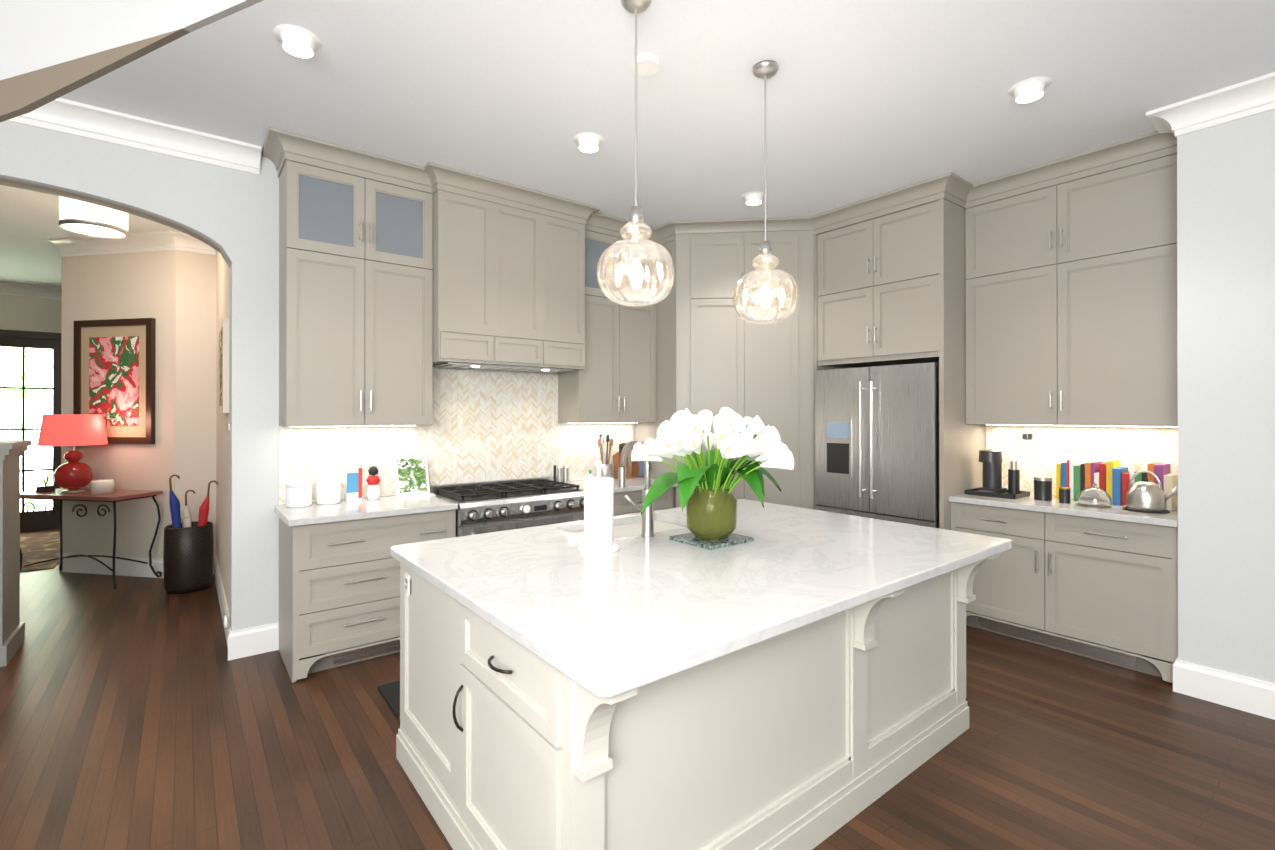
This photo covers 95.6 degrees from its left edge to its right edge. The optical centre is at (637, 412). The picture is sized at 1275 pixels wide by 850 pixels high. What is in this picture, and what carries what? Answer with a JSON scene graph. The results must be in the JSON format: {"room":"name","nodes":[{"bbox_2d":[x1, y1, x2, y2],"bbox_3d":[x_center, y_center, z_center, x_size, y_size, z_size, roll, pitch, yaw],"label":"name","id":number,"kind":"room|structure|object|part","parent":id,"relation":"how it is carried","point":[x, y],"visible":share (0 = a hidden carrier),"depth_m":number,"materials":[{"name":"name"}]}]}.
{"room":"kitchen","nodes":[
{"label":"kitchen","id":0,"kind":"room"},
{"bbox_2d":[0,294,43,331],"bbox_3d":[-8.240,-0.058,7.114,8.000,3.130,0.200,0,0,-38],"label":"wall","id":1,"kind":"structure","parent":0,"point":[22,313],"depth_m":7.33,"materials":[{"name":"paint"}]},
{"bbox_2d":[0,329,60,531],"bbox_3d":[-8.152,0.233,7.162,1.700,2.550,0.230,0,0,-38],"label":"door frame","id":2,"kind":"structure","parent":1,"relation":"attached to","point":[39,519],"depth_m":7.42,"materials":[{"name":"brown wood"}]},
{"bbox_2d":[44,250,171,558],"bbox_3d":[-4.875,-0.061,5.564,1.039,3.130,0.907,0,0,-38],"label":"wall","id":3,"kind":"structure","parent":0,"point":[132,285],"depth_m":5.37,"materials":[{"name":"paint"}]},
{"bbox_2d":[59,553,163,577],"bbox_3d":[-4.851,1.418,5.374,0.872,0.170,0.966,0,0,-38],"label":"baseboard","id":4,"kind":"structure","parent":3,"relation":"attached to","point":[85,564],"depth_m":5.36,"materials":[{"name":"white"}]},
{"bbox_2d":[73,318,155,443],"bbox_3d":[-4.857,-0.292,5.360,0.880,1.150,0.039,0,0,11],"label":"painting","id":5,"kind":"object","parent":3,"relation":"attached to","point":[114,369],"visible":0.83,"depth_m":5.34,"materials":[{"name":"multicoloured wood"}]},
{"bbox_2d":[0,0,263,121],"bbox_3d":[-1.387,-1.013,1.553,1.703,0.790,0.300,0,0,1],"label":"soffit beam","id":6,"kind":"structure","parent":0,"point":[51,50],"depth_m":1.40,"materials":[{"name":"grey paint"}]},
{"bbox_2d":[172,250,215,522],"bbox_3d":[-4.147,-0.061,5.430,0.300,3.130,0.200,0,0,-38],"label":"wall","id":7,"kind":"structure","parent":0,"point":[182,298],"depth_m":5.33,"materials":[{"name":"paint"}]},
{"bbox_2d":[212,251,229,608],"bbox_3d":[-3.263,-0.063,4.708,0.200,3.130,2.429,0,0,-38],"label":"wall","id":8,"kind":"structure","parent":0,"point":[220,421],"depth_m":4.80,"materials":[{"name":"paint"}]},
{"bbox_2d":[219,318,229,412],"bbox_3d":[-2.892,-0.315,4.039,0.040,0.630,0.480,0,0,-38],"label":"framed picture","id":9,"kind":"object","parent":8,"relation":"attached to","point":[224,339],"visible":1,"depth_m":3.86,"materials":[{"name":"beige"}]},
{"bbox_2d":[213,555,238,660],"bbox_3d":[-3.224,1.416,4.468,0.029,0.170,2.448,0,0,-38],"label":"baseboard","id":10,"kind":"structure","parent":8,"relation":"attached to","point":[232,637],"depth_m":3.89,"materials":[{"name":"white wood"}]},
{"bbox_2d":[228,418,229,478],"bbox_3d":[-2.664,0.230,3.772,0.009,0.400,0.100,0,0,-38],"label":"switch plates","id":11,"kind":"object","parent":8,"relation":"attached to","point":[229,435],"visible":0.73,"depth_m":3.75,"materials":[{"name":"white plastic"}]},
{"bbox_2d":[0,120,634,630],"bbox_3d":[-3.076,-0.067,3.182,11.270,3.130,0.200,0,0,-38],"label":"wall","id":12,"kind":"structure","parent":0,"point":[230,216],"depth_m":3.55,"materials":[{"name":"paint"}]},
{"bbox_2d":[224,615,226,628],"bbox_3d":[-2.564,1.299,3.594,0.012,0.080,0.080,0,0,-38],"label":"outlet","id":13,"kind":"object","parent":12,"relation":"attached to","point":[225,621],"visible":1,"depth_m":3.57,"materials":[{"name":"white plastic"}]},
{"bbox_2d":[279,160,432,426],"bbox_3d":[-1.829,-0.770,3.800,0.865,1.719,0.366,0,0,-38],"label":"upper cabinet","id":14,"kind":"object","parent":12,"relation":"attached to","point":[355,301],"visible":1,"depth_m":3.65,"materials":[{"name":"beige paint"}]},
{"bbox_2d":[279,369,632,504],"bbox_3d":[-1.164,0.128,4.548,2.834,0.913,0.010,0,0,-38],"label":"tile backsplash","id":15,"kind":"structure","parent":12,"relation":"attached to","point":[490,426],"depth_m":4.45,"materials":[{"name":"beige tile"}]},
{"bbox_2d":[432,190,585,372],"bbox_3d":[-1.004,-0.978,4.398,1.166,1.299,0.445,0,0,-38],"label":"range hood","id":16,"kind":"object","parent":12,"relation":"attached to","point":[508,288],"visible":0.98,"depth_m":4.19,"materials":[{"name":"beige paint"}]},
{"bbox_2d":[558,230,656,423],"bbox_3d":[-0.242,-0.768,5.045,0.828,1.717,0.366,0,0,-38],"label":"upper cabinet","id":17,"kind":"object","parent":12,"relation":"attached to","point":[614,380],"visible":0.65,"depth_m":4.89,"materials":[{"name":"beige paint"}]},
{"bbox_2d":[0,529,1274,849],"bbox_3d":[-1.659,1.551,4.392,15.000,0.100,19.000,0,0,-38],"label":"floor","id":18,"kind":"structure","parent":0,"point":[140,713],"depth_m":2.54,"materials":[{"name":"brown wood"}]},
{"bbox_2d":[0,440,30,666],"bbox_3d":[-4.103,0.839,3.455,0.585,1.320,0.550,0,0,-38],"label":"half wall","id":19,"kind":"structure","parent":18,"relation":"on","point":[12,633],"depth_m":3.56,"materials":[{"name":"grey paint"}]},
{"bbox_2d":[20,531,59,571],"bbox_3d":[-7.291,1.499,5.820,2.300,0.010,2.400,0,0,-38],"label":"rug","id":20,"kind":"object","parent":18,"relation":"on","point":[36,547],"visible":0.4,"depth_m":6.31,"materials":[{"name":"beige carpet"}]},
{"bbox_2d":[20,488,162,589],"bbox_3d":[-4.881,1.091,5.117,1.146,0.777,0.420,0,0,11],"label":"console table","id":21,"kind":"object","parent":18,"relation":"on","point":[114,497],"visible":0.92,"depth_m":5.00,"materials":[{"name":"brown"}]},
{"bbox_2d":[37,414,107,493],"bbox_3d":[-4.984,0.357,5.108,0.449,0.690,0.449,0,0,-38],"label":"table lamp","id":22,"kind":"object","parent":21,"relation":"on","point":[73,475],"visible":1,"depth_m":5.01,"materials":[{"name":"red ceramic"}]},
{"bbox_2d":[36,473,114,493],"bbox_3d":[-4.977,0.621,5.112,0.553,0.161,0.595,0,0,-38],"label":"decor","id":23,"kind":"object","parent":21,"relation":"on","point":[101,486],"visible":1,"depth_m":5.04,"materials":[{"name":"white ceramic"}]},
{"bbox_2d":[163,475,217,593],"bbox_3d":[-3.820,1.008,4.947,0.373,0.981,0.340,0,0,-38],"label":"umbrella stand","id":24,"kind":"object","parent":18,"relation":"on","point":[188,550],"visible":1,"depth_m":4.83,"materials":[{"name":"brown"}]},
{"bbox_2d":[279,510,455,682],"bbox_3d":[-1.720,1.062,3.705,0.922,0.875,0.644,0,0,-38],"label":"base cabinet","id":25,"kind":"object","parent":18,"relation":"on","point":[339,593],"visible":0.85,"depth_m":3.39,"materials":[{"name":"beige paint"}]},
{"bbox_2d":[274,496,457,526],"bbox_3d":[-1.731,0.604,3.699,0.947,0.038,0.644,0,0,-38],"label":"countertop","id":26,"kind":"structure","parent":25,"relation":"on","point":[343,510],"depth_m":3.54,"materials":[{"name":"stone"}]},
{"bbox_2d":[285,478,311,507],"bbox_3d":[-2.128,0.496,3.632,0.148,0.175,0.148,0,0,-38],"label":"canister","id":27,"kind":"object","parent":26,"relation":"on","point":[298,492],"visible":1,"depth_m":3.58,"materials":[{"name":"white ceramic"}]},
{"bbox_2d":[316,476,341,504],"bbox_3d":[-2.001,0.497,3.745,0.148,0.175,0.148,0,0,-38],"label":"canister","id":28,"kind":"object","parent":26,"relation":"on","point":[328,490],"visible":1,"depth_m":3.69,"materials":[{"name":"white ceramic"}]},
{"bbox_2d":[345,466,361,501],"bbox_3d":[-1.889,0.469,3.838,0.093,0.230,0.072,0,0,-38],"label":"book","id":29,"kind":"object","parent":26,"relation":"on","point":[353,483],"visible":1,"depth_m":3.81,"materials":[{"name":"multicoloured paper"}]},
{"bbox_2d":[366,466,380,499],"bbox_3d":[-1.788,0.472,3.912,0.090,0.225,0.090,0,0,-38],"label":"figurine","id":30,"kind":"object","parent":26,"relation":"on","point":[373,491],"visible":1,"depth_m":3.88,"materials":[{"name":"white ceramic"}]},
{"bbox_2d":[393,456,434,498],"bbox_3d":[-1.581,0.450,4.077,0.250,0.270,0.165,0,0,-38],"label":"cookbook stand","id":31,"kind":"object","parent":26,"relation":"on","point":[411,476],"visible":0.92,"depth_m":4.09,"materials":[{"name":"white plastic"}]},
{"bbox_2d":[378,680,399,719],"bbox_3d":[-0.611,1.492,3.397,1.580,0.014,0.580,0,0,-38],"label":"floor mat","id":32,"kind":"object","parent":18,"relation":"on","point":[390,692],"visible":0.14,"depth_m":3.05,"materials":[{"name":"black rubber"}]},
{"bbox_2d":[429,477,583,536],"bbox_3d":[-0.929,1.018,4.266,1.006,0.965,0.733,0,0,-38],"label":"range","id":33,"kind":"object","parent":18,"relation":"on","point":[493,506],"visible":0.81,"depth_m":4.07,"materials":[{"name":"silver metal"}]},
{"bbox_2d":[613,487,673,515],"bbox_3d":[-0.206,1.065,4.893,0.897,0.875,0.644,0,0,-38],"label":"base cabinet","id":34,"kind":"object","parent":18,"relation":"on","point":[622,505],"visible":0.08,"depth_m":4.67,"materials":[{"name":"beige paint"}]},
{"bbox_2d":[558,476,677,492],"bbox_3d":[-0.206,0.606,4.895,0.897,0.038,0.644,0,0,-38],"label":"countertop","id":35,"kind":"structure","parent":34,"relation":"on","point":[634,483],"depth_m":4.75,"materials":[{"name":"stone"}]},
{"bbox_2d":[554,465,568,482],"bbox_3d":[-0.630,0.512,4.837,0.123,0.150,0.074,0,0,-38],"label":"shaker","id":36,"kind":"object","parent":35,"relation":"on","point":[563,474],"visible":0.85,"depth_m":4.82,"materials":[{"name":"silver metal"}]},
{"bbox_2d":[587,470,592,476],"bbox_3d":[-0.404,0.537,4.934,0.050,0.100,0.050,0,0,-38],"label":"bottle","id":37,"kind":"object","parent":35,"relation":"on","point":[590,474],"visible":0.62,"depth_m":4.92,"materials":[{"name":"white plastic"}]},
{"bbox_2d":[598,434,612,477],"bbox_3d":[-0.279,0.386,5.071,0.134,0.402,0.137,0,0,-38],"label":"utensil crock","id":38,"kind":"object","parent":35,"relation":"on","point":[606,469],"visible":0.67,"depth_m":5.04,"materials":[{"name":"silver metal"}]},
{"bbox_2d":[613,444,630,478],"bbox_3d":[-0.141,0.432,5.198,0.100,0.310,0.150,0,0,-38],"label":"knife block","id":39,"kind":"object","parent":35,"relation":"on","point":[616,459],"visible":0.56,"depth_m":5.18,"materials":[{"name":"brown wood"}]},
{"bbox_2d":[621,443,644,476],"bbox_3d":[-0.010,0.432,5.263,0.145,0.312,0.270,0,0,-38],"label":"cutting board","id":40,"kind":"object","parent":35,"relation":"on","point":[638,468],"visible":0.27,"depth_m":5.32,"materials":[{"name":"brown wood"}]},
{"bbox_2d":[396,520,968,849],"bbox_3d":[0.252,1.058,2.619,2.249,0.879,1.434,0,0,-38],"label":"kitchen island","id":41,"kind":"object","parent":18,"relation":"on","point":[703,755],"depth_m":1.88,"materials":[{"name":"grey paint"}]},
{"bbox_3d":[-0.607,0.986,1.946,0.067,0.738,1.410,0,0,-38],"label":"kitchen island body side","id":42,"kind":"part","parent":41,"relation":"part of","materials":[{"name":"white wood"}]},
{"bbox_2d":[390,499,1011,697],"bbox_3d":[0.319,0.597,2.571,2.280,0.040,1.630,0,0,-38],"label":"island countertop","id":43,"kind":"structure","parent":41,"relation":"on","point":[635,612],"depth_m":2.00,"materials":[{"name":"stone"}]},
{"bbox_2d":[578,461,619,553],"bbox_3d":[-0.164,0.389,2.441,0.176,0.375,0.176,0,0,-38],"label":"paper towel holder","id":44,"kind":"object","parent":43,"relation":"on","point":[598,514],"visible":1,"depth_m":2.39,"materials":[{"name":"white paper"}]},
{"bbox_2d":[618,441,654,537],"bbox_3d":[-0.050,0.354,2.749,0.166,0.444,0.252,0,0,-38],"label":"island faucet","id":45,"kind":"object","parent":43,"relation":"on","point":[648,522],"visible":0.83,"depth_m":2.69,"materials":[{"name":"silver metal"}]},
{"bbox_2d":[669,532,753,549],"bbox_3d":[0.335,0.569,2.616,0.280,0.016,0.260,0,0,-38],"label":"trivet","id":46,"kind":"object","parent":43,"relation":"on","point":[731,539],"visible":0.73,"depth_m":2.54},
{"bbox_2d":[631,407,793,539],"bbox_3d":[0.330,0.266,2.617,0.701,0.587,0.728,0,0,-38],"label":"vase","id":47,"kind":"object","parent":46,"relation":"on","point":[709,501],"visible":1,"depth_m":2.51,"materials":[{"name":"green glass"}]},
{"bbox_2d":[566,553,999,849],"bbox_3d":[0.741,0.986,2.024,2.196,0.739,0.172,0,0,-38],"label":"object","id":48,"kind":"object","parent":41,"relation":"attached to","point":[589,760],"visible":0.67,"depth_m":2.00,"materials":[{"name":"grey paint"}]},
{"bbox_2d":[635,235,813,509],"bbox_3d":[1.003,-0.061,5.356,1.561,3.129,1.410,0,0,-38],"label":"pantry cabinet","id":49,"kind":"object","parent":18,"relation":"on","point":[716,353],"visible":0.21,"depth_m":4.91,"materials":[{"name":"beige paint"}]},
{"bbox_2d":[262,127,1176,244],"bbox_3d":[0.394,-1.566,3.462,4.128,0.129,3.648,0,0,-38],"label":"crown molding","id":50,"kind":"structure","parent":49,"relation":"attached to","point":[281,147],"depth_m":4.01,"materials":[{"name":"beige paint"}]},
{"bbox_2d":[815,362,938,527],"bbox_3d":[2.036,0.562,4.624,0.803,1.840,0.976,0,0,-38],"label":"fridge","id":51,"kind":"object","parent":18,"relation":"on","point":[876,442],"visible":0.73,"depth_m":4.34,"materials":[{"name":"grey metal"}]},
{"bbox_2d":[814,198,985,529],"bbox_3d":[2.077,-0.063,4.658,0.736,3.129,1.060,0,0,-38],"label":"cabinet","id":52,"kind":"object","parent":18,"relation":"on","point":[890,289],"visible":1,"depth_m":4.29,"materials":[{"name":"beige paint"}]},
{"bbox_2d":[951,502,1177,682],"bbox_3d":[2.810,1.062,3.795,0.644,0.875,1.195,0,0,-38],"label":"base cabinet","id":53,"kind":"object","parent":18,"relation":"on","point":[1104,590],"visible":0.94,"depth_m":3.51,"materials":[{"name":"beige paint"}]},
{"bbox_2d":[949,493,1177,527],"bbox_3d":[2.810,0.604,3.797,0.644,0.038,1.193,0,0,-38],"label":"countertop","id":54,"kind":"structure","parent":53,"relation":"on","point":[1073,508],"depth_m":3.56,"materials":[{"name":"stone"}]},
{"bbox_2d":[965,488,1029,498],"bbox_3d":[2.568,0.570,4.127,0.280,0.030,0.320,0,0,-38],"label":"tray","id":55,"kind":"object","parent":54,"relation":"on","point":[1007,495],"visible":0.73,"depth_m":4.04,"materials":[{"name":"grey plastic"}]},
{"bbox_2d":[978,449,1019,493],"bbox_3d":[2.573,0.418,4.137,0.220,0.310,0.240,0,0,-38],"label":"coffee machine","id":56,"kind":"object","parent":55,"relation":"on","point":[991,460],"visible":0.96,"depth_m":4.14,"materials":[{"name":"grey"}]},
{"bbox_2d":[1034,477,1051,500],"bbox_3d":[2.741,0.510,3.907,0.100,0.150,0.102,0,0,-38],"label":"canister","id":57,"kind":"object","parent":54,"relation":"on","point":[1042,488],"visible":1,"depth_m":3.87,"materials":[{"name":"grey plastic"}]},
{"bbox_2d":[1059,487,1070,503],"bbox_3d":[2.780,0.534,3.759,0.062,0.100,0.062,0,0,-38],"label":"jar","id":58,"kind":"object","parent":54,"relation":"on","point":[1064,494],"visible":1,"depth_m":3.74,"materials":[{"name":"grey plastic"}]},
{"bbox_2d":[1077,482,1111,507],"bbox_3d":[2.863,0.509,3.621,0.170,0.150,0.170,0,0,-38],"label":"glass cloche","id":59,"kind":"object","parent":54,"relation":"on","point":[1094,496],"visible":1,"depth_m":3.57,"materials":[{"name":"white"}]},
{"bbox_2d":[1056,457,1177,509],"bbox_3d":[3.098,0.444,3.760,0.200,0.280,0.591,0,0,-38],"label":"cookbooks","id":60,"kind":"object","parent":54,"relation":"on","point":[1111,478],"visible":0.67,"depth_m":3.72,"materials":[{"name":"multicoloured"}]},
{"bbox_2d":[1123,507,1169,513],"bbox_3d":[3.043,0.581,3.457,0.216,0.005,0.216,0,0,-38],"label":"trivet","id":61,"kind":"object","parent":54,"relation":"on","point":[1167,511],"visible":0.56,"depth_m":3.40,"materials":[{"name":"black metal"}]},
{"bbox_2d":[1126,470,1177,511],"bbox_3d":[3.062,0.459,3.432,0.184,0.237,0.247,0,0,-38],"label":"kettle","id":62,"kind":"object","parent":61,"relation":"on","point":[1145,494],"visible":1,"depth_m":3.40,"materials":[{"name":"silver metal"}]},
{"bbox_2d":[0,0,1274,287],"bbox_3d":[-1.659,-1.679,4.400,15.000,0.100,19.000,0,0,-38],"label":"ceiling","id":63,"kind":"structure","parent":0,"point":[868,98],"depth_m":2.91,"materials":[{"name":"paint"}]},
{"bbox_2d":[58,196,128,238],"bbox_3d":[-4.004,-1.484,4.262,0.380,0.289,0.380,0,0,-38],"label":"drum light","id":64,"kind":"object","parent":63,"relation":"attached to","point":[83,218],"visible":0.65,"depth_m":4.16,"materials":[{"name":"white fabric"}]},
{"bbox_2d":[273,24,321,57],"bbox_3d":[-1.480,-1.608,2.519,0.183,0.050,0.183,0,0,28],"label":"recessed light","id":65,"kind":"object","parent":63,"relation":"in","point":[297,41],"depth_m":2.49,"materials":[{"name":"white plastic"}]},
{"bbox_2d":[573,133,603,152],"bbox_3d":[-0.291,-1.606,3.452,0.183,0.050,0.183,0,0,-44],"label":"recessed light","id":66,"kind":"object","parent":63,"relation":"in","point":[587,142],"depth_m":3.41,"materials":[{"name":"white"}]},
{"bbox_2d":[597,0,674,306],"bbox_3d":[-0.006,-1.028,2.276,0.310,1.209,0.310,0,0,-38],"label":"pendant light","id":67,"kind":"object","parent":63,"relation":"hanging from","point":[650,250],"visible":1,"depth_m":2.22,"materials":[{"name":"glass"}]},
{"bbox_2d":[634,54,659,75],"bbox_3d":[0.044,-1.617,2.685,0.119,0.029,0.119,0,0,43],"label":"recessed light","id":68,"kind":"object","parent":63,"relation":"in","point":[647,64],"depth_m":2.66,"materials":[{"name":"white"}]},
{"bbox_2d":[741,192,763,205],"bbox_3d":[0.873,-1.604,4.340,0.183,0.050,0.183,0,0,28],"label":"recessed light","id":69,"kind":"object","parent":63,"relation":"in","point":[751,198],"depth_m":4.30,"materials":[{"name":"white plastic"}]},
{"bbox_2d":[733,60,798,324],"bbox_3d":[0.604,-1.027,2.729,0.311,1.209,0.310,0,0,-38],"label":"pendant light","id":70,"kind":"object","parent":63,"relation":"hanging from","point":[766,69],"visible":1,"depth_m":2.69,"materials":[{"name":"glass"}]},
{"bbox_2d":[1008,77,1051,102],"bbox_3d":[1.964,-1.607,2.895,0.183,0.050,0.183,0,0,-44],"label":"recessed light","id":71,"kind":"object","parent":63,"relation":"in","point":[1032,89],"depth_m":2.86,"materials":[{"name":"white"}]},
{"bbox_2d":[1177,109,1274,683],"bbox_3d":[3.812,-0.068,2.664,0.870,3.130,9.520,0,0,-38],"label":"wall","id":72,"kind":"structure","parent":0,"point":[1226,358],"depth_m":2.96,"materials":[{"name":"paint"}]},
{"bbox_2d":[0,72,1274,299],"bbox_3d":[-2.371,-1.565,1.679,10.520,0.139,15.600,0,0,-38],"label":"crown molding","id":73,"kind":"structure","parent":72,"relation":"attached to","point":[1254,96],"depth_m":3.22,"materials":[{"name":"white wood"}]},
{"bbox_2d":[965,153,1177,426],"bbox_3d":[2.904,-0.770,3.873,0.406,1.717,1.195,0,0,-38],"label":"upper cabinet","id":74,"kind":"object","parent":72,"relation":"attached to","point":[1071,303],"visible":0.92,"depth_m":3.71,"materials":[{"name":"beige paint"}]},
{"bbox_2d":[986,425,1177,494],"bbox_3d":[3.060,0.334,3.993,0.010,0.499,1.193,0,0,-38],"label":"backsplash","id":75,"kind":"structure","parent":72,"relation":"attached to","point":[1125,446],"depth_m":4.01,"materials":[{"name":"white tile"}]},
{"bbox_2d":[1022,431,1034,447],"bbox_3d":[2.853,0.191,4.224,0.030,0.120,0.080,0,0,-38],"label":"outlet","id":76,"kind":"object","parent":75,"relation":"attached to","point":[1028,438],"visible":1,"depth_m":4.22,"materials":[{"name":"white plastic"}]},
{"bbox_2d":[1173,657,1274,719],"bbox_3d":[4.654,1.408,0.885,0.039,0.170,5.688,0,0,-38],"label":"baseboard","id":77,"kind":"structure","parent":72,"relation":"attached to","point":[1242,693],"depth_m":2.96,"materials":[{"name":"white wood"}]},
{"label":"outside","id":78,"kind":"structure","parent":0,"visible":0},
{"bbox_2d":[0,347,52,511],"bbox_3d":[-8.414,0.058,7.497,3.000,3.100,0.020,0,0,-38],"label":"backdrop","id":79,"kind":"structure","parent":78,"point":[39,374],"depth_m":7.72,"materials":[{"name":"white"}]}
]}

